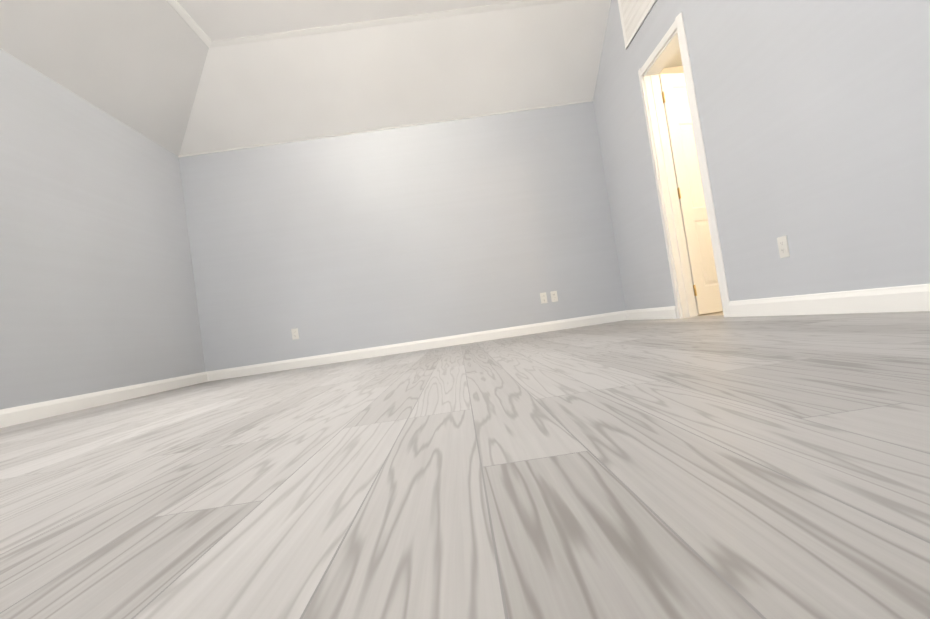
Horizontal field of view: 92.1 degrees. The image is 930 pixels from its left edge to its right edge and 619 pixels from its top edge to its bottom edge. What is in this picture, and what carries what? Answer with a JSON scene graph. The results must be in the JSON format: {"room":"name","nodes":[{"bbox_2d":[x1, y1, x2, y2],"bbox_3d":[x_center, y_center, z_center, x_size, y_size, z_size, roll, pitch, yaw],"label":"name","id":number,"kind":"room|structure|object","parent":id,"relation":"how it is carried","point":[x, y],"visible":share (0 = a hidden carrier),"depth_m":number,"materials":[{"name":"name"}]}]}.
{"room":"empty bedroom","nodes":[
{"label":"empty bedroom","id":0,"kind":"room"},
{"bbox_2d":[0,49,205,409],"bbox_3d":[-2.929,-0.534,2.215,0.120,2.460,5.150,-8,-2,-1],"label":"wall","id":1,"kind":"structure","parent":0,"point":[97,289],"depth_m":3.40,"materials":[{"name":"grey paint"}]},
{"bbox_2d":[0,371,207,427],"bbox_3d":[-2.693,0.621,2.178,0.016,0.105,5.150,-8,-2,-1],"label":"baseboard","id":2,"kind":"structure","parent":1,"relation":"attached to","point":[41,410],"depth_m":3.22,"materials":[{"name":"white wood"}]},
{"bbox_2d":[0,0,610,155],"bbox_3d":[-0.839,-2.344,2.312,4.780,0.716,5.390,-8,-2,-1],"label":"ceiling","id":3,"kind":"structure","parent":0,"point":[162,73],"depth_m":4.21,"materials":[{"name":"white paint"}]},
{"bbox_2d":[166,0,592,156],"bbox_3d":[-0.845,-2.322,2.765,4.540,0.576,4.242,-8,-2,-1],"label":"crown molding","id":4,"kind":"structure","parent":3,"relation":"attached to","point":[189,21],"depth_m":4.01,"materials":[{"name":"white"}]},
{"bbox_2d":[179,101,625,371],"bbox_3d":[-0.667,-0.776,4.897,4.780,2.460,0.120,-8,-2,-1],"label":"wall","id":5,"kind":"structure","parent":0,"point":[343,243],"depth_m":4.84,"materials":[{"name":"grey paint"}]},
{"bbox_2d":[291,328,298,339],"bbox_3d":[-1.812,0.262,4.778,0.070,0.115,0.008,-8,-2,-1],"label":"electrical outlet","id":6,"kind":"object","parent":5,"relation":"attached to","point":[294,332],"visible":1,"depth_m":4.78,"materials":[{"name":"white plastic"}]},
{"bbox_2d":[208,311,623,380],"bbox_3d":[-0.481,0.384,4.791,4.510,0.105,0.016,-8,-2,-1],"label":"baseboard","id":7,"kind":"structure","parent":5,"relation":"attached to","point":[378,351],"depth_m":4.78,"materials":[{"name":"white wood"}]},
{"bbox_2d":[540,292,547,303],"bbox_3d":[0.849,-0.124,4.835,0.070,0.115,0.008,-8,-2,-1],"label":"electrical outlet","id":8,"kind":"object","parent":5,"relation":"attached to","point":[543,297],"visible":1,"depth_m":4.83,"materials":[{"name":"white plastic"}]},
{"bbox_2d":[550,291,557,301],"bbox_3d":[0.963,-0.141,4.837,0.070,0.115,0.008,-8,-2,-1],"label":"electrical outlet","id":9,"kind":"object","parent":5,"relation":"attached to","point":[554,297],"visible":1,"depth_m":4.83,"materials":[{"name":"white plastic"}]},
{"bbox_2d":[0,311,929,618],"bbox_3d":[0.106,0.298,2.235,5.890,0.060,5.390,-8,-2,-1],"label":"floor","id":10,"kind":"structure","parent":0,"point":[732,467],"depth_m":0.59,"materials":[{"name":"laminate"}]},
{"bbox_2d":[660,66,683,73],"bbox_3d":[2.182,-1.194,4.477,0.960,2.440,0.120,-8,-2,-1],"label":"wall","id":11,"kind":"structure","parent":0,"point":[673,70],"depth_m":4.45,"materials":[{"name":"white paint"}]},
{"bbox_2d":[664,48,682,67],"bbox_3d":[2.097,-2.498,3.186,1.110,0.080,2.790,-8,-2,-1],"label":"ceiling","id":12,"kind":"structure","parent":0,"point":[675,60],"depth_m":4.36,"materials":[{"name":"white paint"}]},
{"bbox_2d":[593,0,929,309],"bbox_3d":[1.641,-1.479,2.322,0.120,3.020,5.150,-8,-2,-1],"label":"wall","id":13,"kind":"structure","parent":0,"point":[814,115],"depth_m":2.30,"materials":[{"name":"grey paint"}]},
{"bbox_2d":[618,0,656,48],"bbox_3d":[1.403,-2.645,2.407,0.014,0.600,3.107,-8,-2,-1],"label":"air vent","id":14,"kind":"structure","parent":13,"relation":"attached to","point":[634,14],"depth_m":3.76,"materials":[{"name":"white"}]},
{"bbox_2d":[624,306,677,319],"bbox_3d":[1.751,0.042,4.279,0.016,0.105,1.095,-8,-2,-1],"label":"baseboard","id":15,"kind":"structure","parent":13,"relation":"attached to","point":[670,312],"depth_m":4.18,"materials":[{"name":"white wood"}]},
{"bbox_2d":[638,12,729,318],"bbox_3d":[1.689,-0.989,3.396,0.156,2.106,0.732,-8,-2,-1],"label":"door frame","id":16,"kind":"structure","parent":13,"relation":"attached to","point":[671,42],"depth_m":3.66,"materials":[{"name":"white wood"}]},
{"bbox_2d":[659,73,722,314],"bbox_3d":[2.030,-0.991,3.751,0.580,2.015,0.173,-8,-2,-11],"label":"door","id":17,"kind":"structure","parent":13,"relation":"in","point":[691,198],"depth_m":3.70,"materials":[{"name":"white paint"}]},
{"bbox_2d":[777,235,789,257],"bbox_3d":[1.738,-0.342,2.449,0.008,0.115,0.070,-8,-2,-1],"label":"electrical outlet","id":18,"kind":"object","parent":13,"relation":"attached to","point":[783,246],"visible":1,"depth_m":2.44,"materials":[{"name":"white plastic"}]},
{"bbox_2d":[729,284,929,316],"bbox_3d":[1.798,-0.060,1.362,0.016,0.105,3.265,-8,-2,-1],"label":"baseboard","id":19,"kind":"structure","parent":13,"relation":"attached to","point":[911,298],"depth_m":2.11,"materials":[{"name":"white wood"}]}
]}

